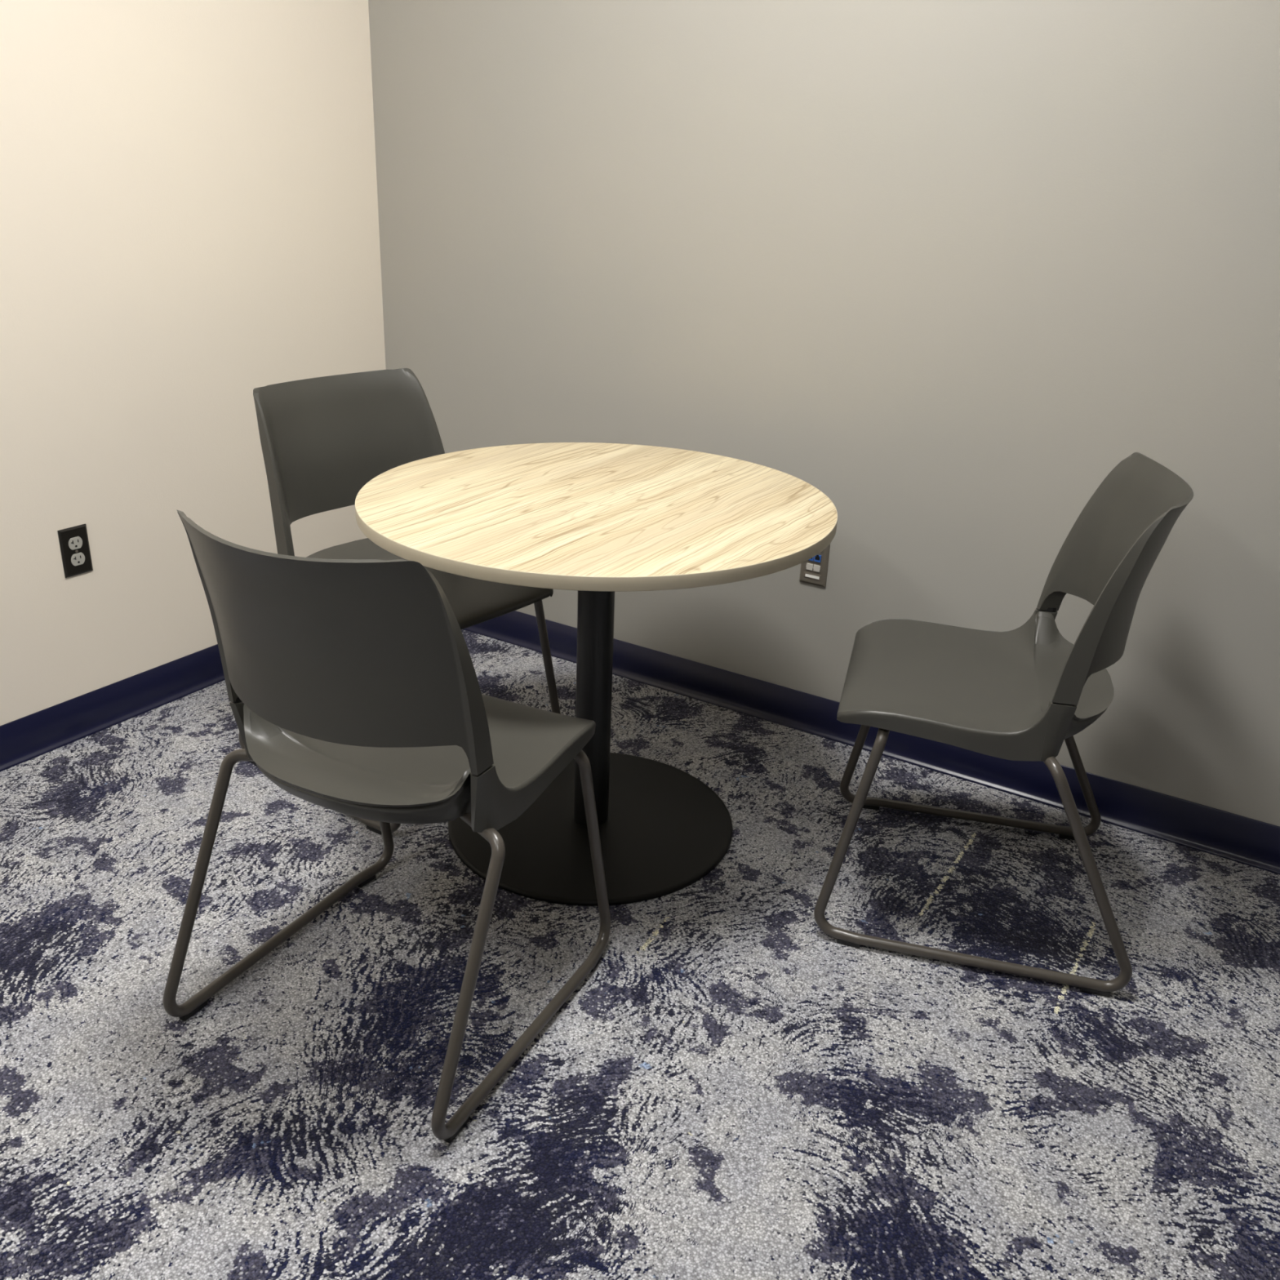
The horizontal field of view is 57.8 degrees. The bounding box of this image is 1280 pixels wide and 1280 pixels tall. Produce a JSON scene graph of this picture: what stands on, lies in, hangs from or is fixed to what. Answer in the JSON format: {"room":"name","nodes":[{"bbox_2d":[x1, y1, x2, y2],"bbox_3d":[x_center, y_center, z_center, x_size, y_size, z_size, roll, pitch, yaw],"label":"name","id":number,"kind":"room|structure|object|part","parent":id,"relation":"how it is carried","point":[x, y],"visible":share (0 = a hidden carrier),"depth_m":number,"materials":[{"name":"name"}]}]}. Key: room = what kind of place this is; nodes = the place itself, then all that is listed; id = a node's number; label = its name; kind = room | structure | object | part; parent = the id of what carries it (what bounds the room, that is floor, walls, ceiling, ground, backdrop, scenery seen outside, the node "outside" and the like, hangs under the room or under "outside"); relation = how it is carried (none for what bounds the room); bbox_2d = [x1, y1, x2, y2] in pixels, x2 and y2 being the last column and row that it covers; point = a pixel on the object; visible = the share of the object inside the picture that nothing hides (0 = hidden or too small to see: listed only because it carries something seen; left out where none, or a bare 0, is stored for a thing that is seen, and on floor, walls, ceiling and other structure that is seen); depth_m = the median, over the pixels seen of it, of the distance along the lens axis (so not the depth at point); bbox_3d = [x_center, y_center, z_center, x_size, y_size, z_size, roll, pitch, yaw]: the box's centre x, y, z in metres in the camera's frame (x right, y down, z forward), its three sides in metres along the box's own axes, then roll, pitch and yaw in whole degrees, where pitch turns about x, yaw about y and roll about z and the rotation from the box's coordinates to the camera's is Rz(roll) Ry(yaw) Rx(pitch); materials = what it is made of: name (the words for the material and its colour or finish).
{"room":"small meeting room","nodes":[
{"label":"small meeting room","id":0,"kind":"room"},
{"bbox_2d":[0,0,386,725],"bbox_3d":[-2.006,-0.675,1.370,0.120,2.740,4.840,16,26,29],"label":"wall","id":1,"kind":"structure","parent":0,"point":[189,215],"depth_m":2.73,"materials":[{"name":"beige paint"}]},
{"bbox_2d":[57,524,93,577],"bbox_3d":[-1.307,-0.206,2.684,0.008,0.114,0.070,16,26,29],"label":"power outlet","id":2,"kind":"object","parent":1,"relation":"attached to","point":[73,541],"visible":1,"depth_m":2.68,"materials":[{"name":"black plastic"}]},
{"bbox_2d":[68,536,82,550],"bbox_3d":[-1.304,-0.224,2.676,0.002,0.028,0.034,16,26,29],"label":"receptacle","id":3,"kind":"object","parent":2,"relation":"attached to","point":[75,543],"depth_m":2.67,"materials":[{"name":"white plastic"}]},
{"bbox_2d":[71,552,84,565],"bbox_3d":[-1.306,-0.188,2.691,0.002,0.028,0.034,16,26,29],"label":"receptacle","id":4,"kind":"object","parent":2,"relation":"attached to","point":[77,558],"depth_m":2.69,"materials":[{"name":"white plastic"}]},
{"bbox_2d":[0,644,225,772],"bbox_3d":[-1.997,0.557,1.845,0.016,0.102,4.600,16,26,29],"label":"baseboard","id":5,"kind":"structure","parent":1,"relation":"attached to","point":[33,735],"depth_m":2.85,"materials":[{"name":"blue rubber"}]},
{"bbox_2d":[0,629,1279,1279],"bbox_3d":[-0.195,1.155,0.848,4.700,0.100,5.000,16,26,29],"label":"floor","id":6,"kind":"structure","parent":0,"point":[735,1089],"depth_m":1.91,"materials":[{"name":"carpet"}]},
{"bbox_2d":[162,509,610,1143],"bbox_3d":[-0.392,0.199,1.853,0.552,0.873,0.563,13,25,24],"label":"chair","id":7,"kind":"object","parent":6,"relation":"on","point":[353,686],"visible":1,"depth_m":1.65,"materials":[{"name":"grey plastic"}]},
{"bbox_3d":[-0.581,0.351,2.015,0.146,0.440,0.561,13,25,24],"label":"sled leg","id":8,"kind":"part","parent":7,"relation":"part of","materials":[{"name":"grey metal"}]},
{"bbox_3d":[-0.455,0.005,1.616,0.469,0.337,0.186,13,25,24],"label":"backrest","id":9,"kind":"part","parent":7,"relation":"part of","materials":[{"name":"grey plastic"}]},
{"bbox_3d":[-0.371,0.147,1.873,0.487,0.111,0.478,13,25,24],"label":"seat","id":10,"kind":"part","parent":7,"relation":"part of","materials":[{"name":"grey plastic"}]},
{"bbox_3d":[-0.219,0.434,1.851,0.146,0.440,0.561,13,25,24],"label":"sled leg","id":11,"kind":"part","parent":7,"relation":"part of","materials":[{"name":"grey metal"}]},
{"bbox_2d":[238,368,560,835],"bbox_3d":[-0.542,-0.123,2.611,0.563,0.873,0.552,20,28,36],"label":"chair","id":12,"kind":"object","parent":6,"relation":"on","point":[322,439],"visible":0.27,"depth_m":2.61,"materials":[{"name":"grey plastic"}]},
{"bbox_3d":[-0.681,0.125,2.547,0.561,0.440,0.146,20,28,36],"label":"sled leg","id":13,"kind":"part","parent":12,"relation":"part of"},
{"bbox_3d":[-0.655,-0.415,2.602,0.186,0.337,0.469,20,28,36],"label":"backrest","id":14,"kind":"part","parent":12,"relation":"part of","materials":[{"name":"grey plastic"}]},
{"bbox_3d":[-0.508,-0.149,2.570,0.478,0.111,0.487,20,28,36],"label":"seat","id":15,"kind":"part","parent":12,"relation":"part of","materials":[{"name":"grey plastic"}]},
{"bbox_3d":[-0.419,0.014,2.837,0.561,0.440,0.146,20,28,36],"label":"sled leg","id":16,"kind":"part","parent":12,"relation":"part of","materials":[{"name":"grey metal"}]},
{"bbox_2d":[355,442,837,906],"bbox_3d":[-0.094,0.060,2.393,0.921,0.734,0.921,16,26,29],"label":"round table","id":17,"kind":"object","parent":6,"relation":"on","point":[597,520],"visible":0.89,"depth_m":2.30,"materials":[{"name":"beige wood"}]},
{"bbox_3d":[-0.107,0.393,2.532,0.617,0.012,0.617,16,26,29],"label":"plate","id":18,"kind":"part","parent":17,"relation":"part of","materials":[{"name":"black metal"}]},
{"bbox_2d":[813,452,1193,997],"bbox_3d":[0.674,0.101,2.189,0.563,0.873,0.552,8,23,13],"label":"chair","id":19,"kind":"object","parent":6,"relation":"on","point":[1017,694],"visible":1,"depth_m":2.13,"materials":[{"name":"grey plastic"}]},
{"bbox_3d":[0.719,0.220,2.452,0.561,0.440,0.146,8,23,13],"label":"sled leg","id":20,"kind":"part","parent":19,"relation":"part of","materials":[{"name":"grey metal"}]},
{"bbox_3d":[0.616,0.368,2.088,0.561,0.440,0.146,8,23,13],"label":"sled leg","id":21,"kind":"part","parent":19,"relation":"part of","materials":[{"name":"grey metal"}]},
{"bbox_3d":[0.635,0.057,2.183,0.478,0.111,0.487,8,23,13],"label":"seat","id":22,"kind":"part","parent":19,"relation":"part of","materials":[{"name":"grey plastic"}]},
{"bbox_3d":[0.840,-0.125,2.051,0.186,0.337,0.469,8,23,13],"label":"backrest","id":23,"kind":"part","parent":19,"relation":"part of","materials":[{"name":"grey plastic"}]},
{"bbox_2d":[368,0,1279,826],"bbox_3d":[1.123,-0.880,2.155,4.300,2.740,0.120,16,26,29],"label":"wall","id":24,"kind":"structure","parent":0,"point":[939,269],"depth_m":2.54,"materials":[{"name":"grey paint"}]},
{"bbox_2d":[799,543,830,587],"bbox_3d":[0.424,-0.188,2.820,0.070,0.114,0.010,16,26,29],"label":"outlet","id":25,"kind":"object","parent":24,"relation":"attached to","point":[814,571],"visible":0.7,"depth_m":2.82,"materials":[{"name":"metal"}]},
{"bbox_2d":[814,555,819,560],"bbox_3d":[0.430,-0.200,2.806,0.012,0.012,0.001,16,26,29],"label":"socket","id":26,"kind":"object","parent":25,"relation":"attached to","point":[817,557],"depth_m":2.81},
{"bbox_2d":[463,610,1279,875],"bbox_3d":[1.039,0.357,2.610,4.300,0.102,0.016,16,26,29],"label":"baseboard","id":27,"kind":"structure","parent":24,"relation":"attached to","point":[1233,837],"depth_m":2.81,"materials":[{"name":"blue rubber"}]}
]}

